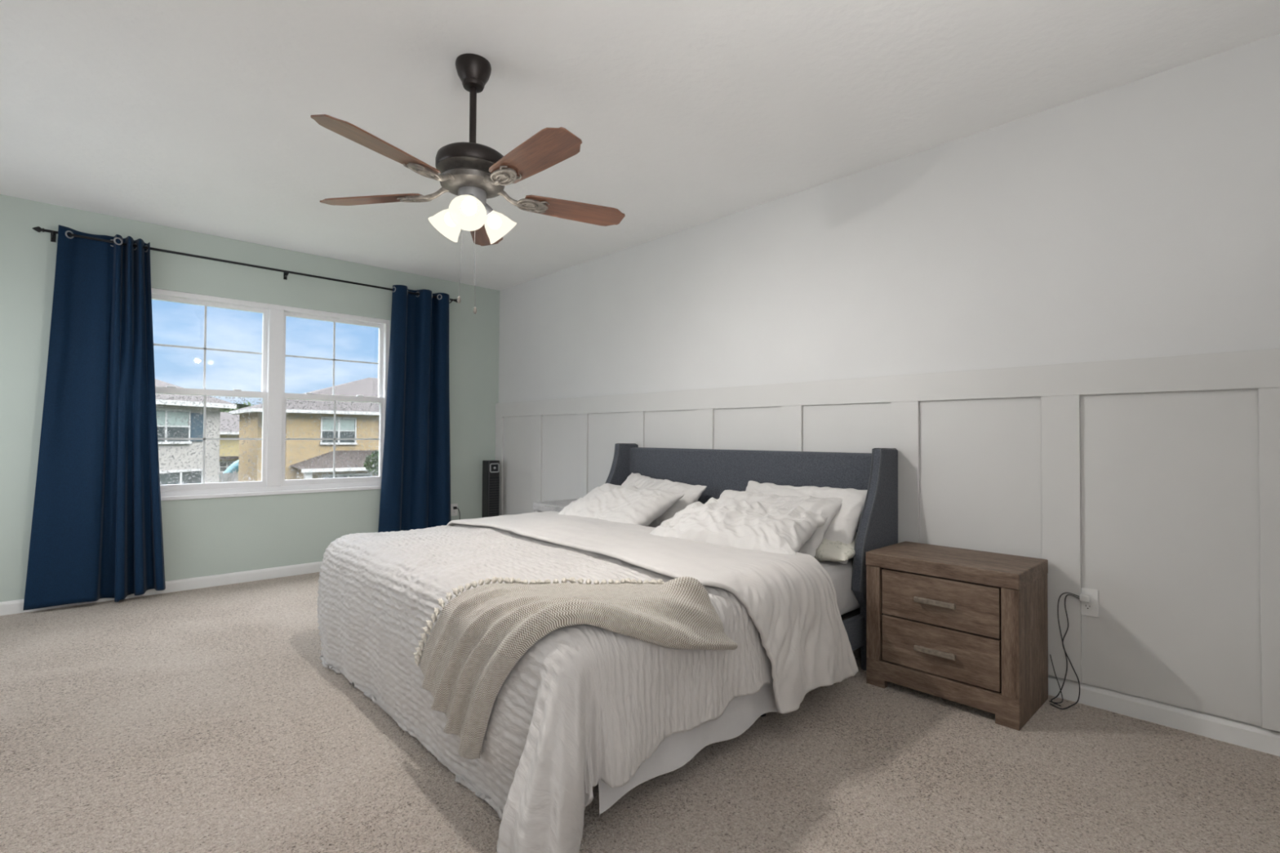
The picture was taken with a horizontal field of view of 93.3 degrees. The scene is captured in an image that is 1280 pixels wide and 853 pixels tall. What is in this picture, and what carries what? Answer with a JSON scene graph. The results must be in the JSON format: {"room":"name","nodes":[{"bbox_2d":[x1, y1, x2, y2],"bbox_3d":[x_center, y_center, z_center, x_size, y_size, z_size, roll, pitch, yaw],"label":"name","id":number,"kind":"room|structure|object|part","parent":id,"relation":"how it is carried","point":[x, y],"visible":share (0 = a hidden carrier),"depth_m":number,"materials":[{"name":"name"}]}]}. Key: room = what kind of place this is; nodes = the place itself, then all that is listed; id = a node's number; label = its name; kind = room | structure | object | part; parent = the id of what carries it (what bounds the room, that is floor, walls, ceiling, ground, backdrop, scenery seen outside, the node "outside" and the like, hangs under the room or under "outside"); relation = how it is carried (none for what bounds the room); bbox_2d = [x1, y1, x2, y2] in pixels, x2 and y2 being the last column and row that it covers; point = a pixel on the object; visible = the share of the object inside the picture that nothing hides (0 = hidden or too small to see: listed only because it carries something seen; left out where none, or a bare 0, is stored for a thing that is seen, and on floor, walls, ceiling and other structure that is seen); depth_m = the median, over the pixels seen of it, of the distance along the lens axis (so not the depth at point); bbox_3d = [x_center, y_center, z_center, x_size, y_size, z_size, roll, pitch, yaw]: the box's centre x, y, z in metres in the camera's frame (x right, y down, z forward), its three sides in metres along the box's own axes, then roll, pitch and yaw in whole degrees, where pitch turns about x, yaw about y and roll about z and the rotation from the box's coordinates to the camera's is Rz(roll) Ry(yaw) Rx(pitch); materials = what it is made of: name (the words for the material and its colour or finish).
{"room":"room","nodes":[
{"label":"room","id":0,"kind":"room"},
{"bbox_2d":[0,194,499,601],"bbox_3d":[-3.119,-0.116,4.623,4.500,2.600,0.150,1,-1,-43],"label":"wall","id":1,"kind":"structure","parent":0,"point":[209,536],"depth_m":4.54,"materials":[{"name":"green paint"}]},
{"bbox_2d":[0,561,321,615],"bbox_3d":[-3.071,1.142,4.543,4.500,0.082,0.013,1,-1,-43],"label":"baseboard","id":2,"kind":"structure","parent":1,"relation":"attached to","point":[15,606],"depth_m":4.45,"materials":[{"name":"white wood"}]},
{"bbox_2d":[31,226,457,303],"bbox_3d":[-2.779,-1.202,4.783,2.868,0.065,0.103,1,-1,-43],"label":"curtain rod","id":3,"kind":"object","parent":1,"relation":"attached to","point":[53,233],"visible":0.9,"depth_m":4.44,"materials":[{"name":"black metal"}]},
{"bbox_2d":[22,225,165,610],"bbox_3d":[-3.548,-0.061,3.988,0.699,2.438,0.138,1,-1,-43],"label":"curtain","id":4,"kind":"object","parent":3,"relation":"hanging from","point":[96,530],"visible":1,"depth_m":3.98,"materials":[{"name":"blue fabric"}]},
{"bbox_2d":[377,284,450,532],"bbox_3d":[-2.002,-0.029,5.452,0.684,2.426,0.109,1,-1,-43],"label":"curtain","id":5,"kind":"object","parent":3,"relation":"hanging from","point":[415,491],"visible":0.91,"depth_m":5.44,"materials":[{"name":"blue fabric"}]},
{"bbox_2d":[151,288,390,501],"bbox_3d":[-2.906,-0.213,4.800,1.770,1.497,0.148,1,-1,-43],"label":"window","id":6,"kind":"structure","parent":1,"relation":"in","point":[273,482],"depth_m":4.78,"materials":[{"name":"white plastic"}]},
{"bbox_3d":[-3.257,-0.583,4.525,0.800,0.702,0.036,1,-1,-43],"label":"sash","id":7,"kind":"part","parent":6,"relation":"part of","materials":[{"name":"clear glass"}]},
{"bbox_3d":[-3.230,0.095,4.481,0.800,0.742,0.036,1,-1,-43],"label":"sash","id":8,"kind":"part","parent":6,"relation":"part of","materials":[{"name":"white plastic"}]},
{"bbox_3d":[-2.871,0.521,4.746,1.770,0.026,0.033,1,-1,-43],"label":"sill","id":9,"kind":"part","parent":6,"relation":"part of","materials":[{"name":"white plastic"}]},
{"bbox_3d":[-2.577,0.109,5.100,0.800,0.742,0.036,1,-1,-43],"label":"sash","id":10,"kind":"part","parent":6,"relation":"part of","materials":[{"name":"white plastic"}]},
{"bbox_3d":[-2.604,-0.568,5.144,0.800,0.702,0.036,1,-1,-43],"label":"sash","id":11,"kind":"part","parent":6,"relation":"part of","materials":[{"name":"clear glass"}]},
{"bbox_2d":[450,503,457,515],"bbox_3d":[-1.776,0.796,5.776,0.072,0.116,0.009,1,-1,-43],"label":"wall outlet","id":12,"kind":"object","parent":1,"relation":"attached to","point":[453,512],"visible":0.99,"depth_m":5.77,"materials":[{"name":"white plastic"}]},
{"bbox_2d":[453,506,460,519],"bbox_3d":[-1.661,0.987,5.746,0.244,0.445,0.058,0,-1,14],"label":"power cord","id":13,"kind":"object","parent":1,"relation":"attached to","point":[455,507],"visible":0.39,"depth_m":5.76,"materials":[{"name":"black plastic"}]},
{"bbox_2d":[0,0,1279,290],"bbox_3d":[-0.840,-1.542,2.251,4.800,0.200,6.750,1,-1,-43],"label":"ceiling","id":14,"kind":"structure","parent":0,"point":[189,115],"depth_m":2.62,"materials":[{"name":"white paint"}]},
{"bbox_2d":[310,53,625,314],"bbox_3d":[-0.628,-0.945,2.354,1.256,0.989,1.197,1,-1,-43],"label":"ceiling fan","id":15,"kind":"object","parent":14,"relation":"hanging from","point":[475,173],"visible":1,"depth_m":2.31,"materials":[{"name":"brown wood"}]},
{"bbox_3d":[-1.085,-0.925,2.464,0.445,0.035,0.141,0,-1,10],"label":"blade","id":16,"kind":"part","parent":15,"relation":"part of","materials":[{"name":"brown wood"}]},
{"bbox_3d":[-0.865,-0.931,2.013,0.141,0.035,0.445,0,-1,28],"label":"blade","id":17,"kind":"part","parent":15,"relation":"part of","materials":[{"name":"brown wood"}]},
{"bbox_3d":[-0.783,-0.810,2.425,0.130,0.136,0.136,1,-1,-43],"label":"lamp shade","id":18,"kind":"part","parent":15,"relation":"part of","materials":[{"name":"white glass"}]},
{"bbox_3d":[-0.702,-0.674,2.365,0.013,0.330,0.002,1,-1,-43],"label":"pull chain","id":19,"kind":"part","parent":15,"relation":"part of","materials":[{"name":"grey metal"}]},
{"bbox_3d":[-0.649,-0.812,2.262,0.129,0.136,0.134,1,-1,-43],"label":"lamp shade","id":20,"kind":"part","parent":15,"relation":"part of","materials":[{"name":"white glass"}]},
{"bbox_3d":[-0.649,-0.833,2.293,0.056,0.056,0.056,1,-1,-43],"label":"bulb","id":21,"kind":"part","parent":15,"relation":"part of","materials":[{"name":"white glass"}]},
{"bbox_2d":[465,194,475,204],"bbox_3d":[-0.654,-0.872,2.337,0.053,0.068,0.069,0,-1,-3],"label":"socket","id":22,"kind":"object","parent":15,"relation":"attached to","point":[467,197],"depth_m":2.31,"materials":[{"name":"white glass"}]},
{"bbox_3d":[-0.659,-0.658,2.412,0.008,0.360,0.002,1,-1,-43],"label":"pull chain","id":23,"kind":"part","parent":15,"relation":"part of","materials":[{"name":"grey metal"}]},
{"bbox_3d":[-0.723,-0.917,2.813,0.141,0.035,0.445,0,-1,-8],"label":"blade","id":24,"kind":"part","parent":15,"relation":"part of","materials":[{"name":"brown wood"}]},
{"bbox_2d":[484,203,493,215],"bbox_3d":[-0.623,-0.871,2.421,0.068,0.068,0.054,1,-1,-43],"label":"socket","id":25,"kind":"object","parent":15,"relation":"attached to","point":[489,210],"depth_m":2.41,"materials":[{"name":"grey metal"}]},
{"bbox_3d":[-0.564,-0.808,2.469,0.130,0.136,0.131,0,-1,7],"label":"lamp shade","id":26,"kind":"part","parent":15,"relation":"part of","materials":[{"name":"white glass"}]},
{"bbox_3d":[-0.367,-0.927,2.082,0.141,0.035,0.445,1,-1,-44],"label":"blade","id":27,"kind":"part","parent":15,"relation":"part of","materials":[{"name":"brown wood"}]},
{"bbox_3d":[-0.280,-0.918,2.577,0.445,0.035,0.141,1,-1,-26],"label":"blade","id":28,"kind":"part","parent":15,"relation":"part of","materials":[{"name":"brown wood"}]},
{"bbox_2d":[0,572,1279,852],"bbox_3d":[-0.857,1.257,2.205,4.800,0.200,6.750,1,-1,-43],"label":"floor","id":29,"kind":"structure","parent":0,"point":[209,719],"depth_m":2.04,"materials":[{"name":"beige carpet"}]},
{"bbox_2d":[481,460,499,517],"bbox_3d":[-1.453,0.772,5.876,0.220,0.885,0.220,1,-1,-43],"label":"tower fan","id":30,"kind":"object","parent":29,"relation":"on","point":[491,468],"visible":0.62,"depth_m":5.83,"materials":[{"name":"black plastic"}]},
{"bbox_2d":[488,477,499,516],"bbox_3d":[-1.407,0.803,5.827,0.104,0.622,0.005,1,-1,-43],"label":"grille","id":31,"kind":"object","parent":30,"relation":"attached to","point":[494,482],"depth_m":5.83,"materials":[{"name":"black plastic"}]},
{"bbox_2d":[533,498,577,512],"bbox_3d":[-0.488,0.900,4.681,0.451,0.602,0.619,1,-1,-43],"label":"nightstand","id":32,"kind":"object","parent":29,"relation":"on","point":[553,505],"visible":0.09,"depth_m":4.69,"materials":[{"name":"grey wood"}]},
{"bbox_2d":[605,443,897,716],"bbox_3d":[-0.113,0.640,3.138,2.085,1.075,2.015,1,-1,-43],"label":"bed","id":33,"kind":"object","parent":29,"relation":"on","point":[876,472],"visible":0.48,"depth_m":3.40,"materials":[{"name":"grey fabric"}]},
{"bbox_3d":[0.610,0.621,3.823,0.085,0.945,1.950,1,-1,-43],"label":"headboard panel","id":34,"kind":"part","parent":33,"relation":"part of","materials":[{"name":"grey fabric"}]},
{"bbox_2d":[817,557,859,614],"bbox_3d":[-0.140,0.779,3.109,1.970,0.245,1.903,1,-1,-43],"label":"mattress","id":35,"kind":"object","parent":33,"relation":"on","point":[841,575],"visible":0.02,"depth_m":2.85,"materials":[{"name":"white fabric"}]},
{"bbox_2d":[316,511,858,852],"bbox_3d":[-0.504,0.845,2.718,2.326,0.662,1.773,-1,-1,43],"label":"comforter","id":36,"kind":"object","parent":35,"relation":"on","point":[584,705],"visible":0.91,"depth_m":2.18,"materials":[{"name":"white fabric"}]},
{"bbox_2d":[413,576,737,759],"bbox_3d":[-0.244,0.753,1.892,1.118,0.527,0.431,0,-1,3],"label":"throw blanket","id":37,"kind":"object","parent":36,"relation":"on","point":[477,639],"visible":1,"depth_m":1.86,"materials":[{"name":"beige fabric"}]},
{"bbox_2d":[557,483,684,526],"bbox_3d":[-0.145,0.508,3.748,0.707,0.270,0.470,-1,-1,43],"label":"pillow","id":38,"kind":"object","parent":35,"relation":"on","point":[631,504],"visible":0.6,"depth_m":3.63,"materials":[{"name":"white fabric"}]},
{"bbox_2d":[621,472,706,527],"bbox_3d":[0.069,0.523,4.005,0.357,0.392,0.761,1,-1,-40],"label":"pillow","id":39,"kind":"object","parent":35,"relation":"on","point":[692,493],"visible":0.37,"depth_m":3.86,"materials":[{"name":"white fabric"}]},
{"bbox_2d":[598,683,777,814],"bbox_3d":[-0.423,0.846,2.829,1.126,0.514,2.082,1,-1,-43],"label":"bed skirt","id":40,"kind":"object","parent":35,"relation":"on","point":[676,750],"visible":0.02,"depth_m":1.98,"materials":[{"name":"white fabric"}]},
{"bbox_2d":[649,497,828,555],"bbox_3d":[0.467,0.507,2.948,0.766,0.275,0.495,0,-1,36],"label":"pillow","id":41,"kind":"object","parent":35,"relation":"on","point":[731,522],"visible":0.88,"depth_m":2.82,"materials":[{"name":"white fabric"}]},
{"bbox_2d":[717,489,842,556],"bbox_3d":[0.648,0.518,3.188,0.739,0.314,0.422,0,-1,41],"label":"pillow","id":42,"kind":"object","parent":35,"relation":"on","point":[828,507],"visible":0.34,"depth_m":3.10,"materials":[{"name":"white fabric"}]},
{"bbox_2d":[745,480,867,564],"bbox_3d":[0.824,0.495,3.263,0.310,0.350,0.784,1,-1,-43],"label":"pillow","id":43,"kind":"object","parent":35,"relation":"on","point":[843,526],"visible":0.34,"depth_m":3.08,"materials":[{"name":"white fabric"}]},
{"bbox_2d":[813,532,857,561],"bbox_3d":[0.828,0.602,3.211,0.418,0.143,0.780,1,-1,-43],"label":"pillow","id":44,"kind":"object","parent":35,"relation":"on","point":[828,550],"visible":0.23,"depth_m":2.88,"materials":[{"name":"white fabric"}]},
{"bbox_3d":[0.524,0.975,2.411,2.020,0.148,0.035,1,-1,-43],"label":"rail","id":45,"kind":"part","parent":33,"relation":"part of","materials":[{"name":"grey fabric"}]},
{"bbox_2d":[866,541,1048,730],"bbox_3d":[1.397,0.878,2.692,0.451,0.602,0.619,1,-1,-43],"label":"nightstand","id":46,"kind":"object","parent":29,"relation":"on","point":[963,626],"visible":1,"depth_m":2.53,"materials":[{"name":"brown wood"}]},
{"bbox_3d":[1.239,0.742,2.544,0.014,0.022,0.166,1,-1,-43],"label":"handle","id":47,"kind":"part","parent":46,"relation":"part of","materials":[{"name":"brown wood"}]},
{"bbox_3d":[1.238,0.950,2.541,0.014,0.022,0.166,1,-1,-43],"label":"handle","id":48,"kind":"part","parent":46,"relation":"part of","materials":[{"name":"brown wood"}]},
{"bbox_3d":[1.266,0.743,2.569,0.021,0.200,0.475,1,-1,-43],"label":"drawer","id":49,"kind":"part","parent":46,"relation":"part of","materials":[{"name":"brown wood"}]},
{"bbox_3d":[1.264,0.951,2.566,0.021,0.202,0.475,1,-1,-43],"label":"drawer","id":50,"kind":"part","parent":46,"relation":"part of","materials":[{"name":"brown wood"}]},
{"bbox_3d":[1.259,1.099,2.559,0.024,0.082,0.615,1,-1,-43],"label":"rail","id":51,"kind":"part","parent":46,"relation":"part of","materials":[{"name":"brown wood"}]},
{"bbox_3d":[1.618,0.907,2.494,0.401,0.540,0.024,1,-1,-43],"label":"panel","id":52,"kind":"part","parent":46,"relation":"part of","materials":[{"name":"brown wood"}]},
{"bbox_2d":[498,33,1279,732],"bbox_3d":[0.839,-0.106,3.827,0.150,2.600,6.750,1,-1,-43],"label":"wall","id":53,"kind":"structure","parent":0,"point":[1139,219],"depth_m":2.91,"materials":[{"name":"white paint"}]},
{"bbox_2d":[502,388,1262,726],"bbox_3d":[0.775,0.486,3.760,0.016,1.227,6.450,1,-1,-43],"label":"wall panel","id":54,"kind":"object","parent":53,"relation":"attached to","point":[1170,488],"depth_m":2.49,"materials":[{"name":"beige paint"}]},
{"bbox_2d":[494,387,1279,731],"bbox_3d":[0.674,0.490,3.843,0.017,1.220,6.191,1,-1,-43],"label":"trim","id":55,"kind":"structure","parent":53,"relation":"attached to","point":[1060,415],"depth_m":2.62,"materials":[{"name":"beige paint"}]},
{"bbox_2d":[495,348,1279,417],"bbox_3d":[0.772,-0.191,3.765,0.034,0.139,6.450,1,-1,-43],"label":"trim","id":56,"kind":"structure","parent":53,"relation":"attached to","point":[1250,369],"depth_m":2.87,"materials":[{"name":"beige paint"}]},
{"bbox_2d":[1048,592,1090,709],"bbox_3d":[1.807,0.942,2.540,0.145,0.470,0.114,0,-1,35],"label":"power cord","id":57,"kind":"object","parent":53,"relation":"attached to","point":[1082,597],"visible":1,"depth_m":2.57,"materials":[{"name":"black plastic"}]},
{"bbox_2d":[1080,587,1098,617],"bbox_3d":[1.894,0.743,2.555,0.009,0.116,0.072,1,-1,-43],"label":"wall outlet","id":58,"kind":"object","parent":53,"relation":"attached to","point":[1091,608],"visible":0.83,"depth_m":2.54,"materials":[{"name":"white plastic"}]},
{"bbox_2d":[1083,602,1092,611],"bbox_3d":[1.892,0.762,2.553,0.003,0.034,0.029,1,-1,-43],"label":"receptacle","id":59,"kind":"object","parent":58,"relation":"attached to","point":[1087,606],"depth_m":2.55,"materials":[{"name":"white plastic"}]},
{"bbox_2d":[1048,675,1279,756],"bbox_3d":[0.772,1.152,3.750,0.013,0.082,6.450,1,-1,-43],"label":"baseboard","id":60,"kind":"structure","parent":53,"relation":"attached to","point":[1259,739],"depth_m":2.36,"materials":[{"name":"white wood"}]},
{"label":"outside","id":61,"kind":"structure","parent":0,"visible":0},
{"bbox_3d":[-42.567,5.089,63.937,140.000,0.300,139.400,1,-1,-43],"label":"ground","id":62,"kind":"structure","parent":61,"visible":0},
{"bbox_2d":[155,378,236,484],"bbox_3d":[-24.695,0.446,22.657,9.830,7.820,12.850,0,-1,7],"label":"house","id":63,"kind":"structure","parent":62,"relation":"on","point":[165,413],"depth_m":26.29,"materials":[{"name":"grey paint"}]},
{"bbox_2d":[155,410,188,426],"bbox_3d":[-19.806,-0.322,25.230,0.009,0.620,2.160,0,-1,8],"label":"blind","id":64,"kind":"object","parent":63,"relation":"hanging from","point":[172,420],"depth_m":25.58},
{"bbox_3d":[-19.832,-0.012,25.228,0.040,1.280,2.200,0,-1,7],"label":"pane","id":65,"kind":"part","parent":63,"relation":"part of","materials":[{"name":"clear glass"}]},
{"bbox_3d":[-19.750,2.700,25.926,0.040,1.480,2.100,0,-1,7],"label":"pane","id":66,"kind":"part","parent":63,"relation":"part of","materials":[{"name":"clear glass"}]},
{"bbox_2d":[190,413,203,441],"bbox_3d":[-19.610,0.029,26.721,0.050,1.250,0.620,0,-1,7],"label":"shutter","id":67,"kind":"object","parent":63,"relation":"hanging from","point":[193,433],"depth_m":26.68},
{"bbox_2d":[218,471,238,482],"bbox_3d":[-22.609,3.527,33.660,4.030,2.050,0.130,1,-1,-43],"label":"fence","id":68,"kind":"object","parent":62,"relation":"on","point":[230,475],"visible":0.09,"depth_m":33.48,"materials":[{"name":"white plastic"}]},
{"bbox_3d":[-22.609,3.527,33.660,0.130,2.050,0.130,1,-1,-43],"label":"post","id":69,"kind":"part","parent":68,"relation":"part of","materials":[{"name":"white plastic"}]},
{"bbox_2d":[219,460,238,478],"bbox_3d":[-23.112,2.996,34.960,1.107,3.150,2.421,0,-1,35],"label":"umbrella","id":70,"kind":"object","parent":62,"relation":"on","point":[229,468],"visible":0.23,"depth_m":34.22,"materials":[{"name":"teal fabric"}]},
{"bbox_2d":[219,412,239,482],"bbox_3d":[-30.474,1.821,46.018,9.000,5.780,9.100,1,-1,-43],"label":"house","id":71,"kind":"structure","parent":62,"relation":"on","point":[233,456],"depth_m":42.29,"materials":[{"name":"yellow paint"}]},
{"bbox_3d":[-28.815,2.807,42.136,0.800,0.600,0.040,1,-1,-43],"label":"pane","id":72,"kind":"part","parent":71,"relation":"part of","materials":[{"name":"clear glass"}]},
{"bbox_2d":[220,401,254,412],"bbox_3d":[-38.103,1.217,56.798,5.941,7.263,4.709,1,-1,-43],"label":"tree","id":73,"kind":"object","parent":62,"relation":"on","point":[242,406],"visible":0.02,"depth_m":56.63,"materials":[{"name":"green plant"}]},
{"bbox_2d":[228,377,379,481],"bbox_3d":[-14.306,0.897,35.159,14.900,7.460,7.720,1,-1,-43],"label":"house","id":74,"kind":"structure","parent":62,"relation":"on","point":[367,387],"depth_m":30.94,"materials":[{"name":"beige paint"}]},
{"bbox_3d":[-15.841,3.272,28.800,0.300,2.480,0.300,1,-1,-43],"label":"porch post","id":75,"kind":"part","parent":74,"relation":"part of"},
{"bbox_3d":[-15.736,0.223,31.551,1.600,1.230,0.040,1,-1,-43],"label":"pane","id":76,"kind":"part","parent":74,"relation":"part of","materials":[{"name":"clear glass"}]},
{"bbox_2d":[322,418,355,430],"bbox_3d":[-15.718,-0.075,31.539,1.560,0.595,0.008,1,-1,-43],"label":"blind","id":77,"kind":"object","parent":74,"relation":"hanging from","point":[331,424],"depth_m":31.52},
{"bbox_3d":[-14.667,2.954,30.331,2.200,0.980,0.040,1,-1,-43],"label":"pane","id":78,"kind":"part","parent":74,"relation":"part of","materials":[{"name":"glass"}]},
{"bbox_2d":[362,449,378,475],"bbox_3d":[-12.757,2.814,29.216,1.144,3.450,1.128,1,-1,-43],"label":"tree","id":79,"kind":"object","parent":62,"relation":"on","point":[369,464],"visible":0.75,"depth_m":28.95,"materials":[{"name":"green plant"}]}
]}

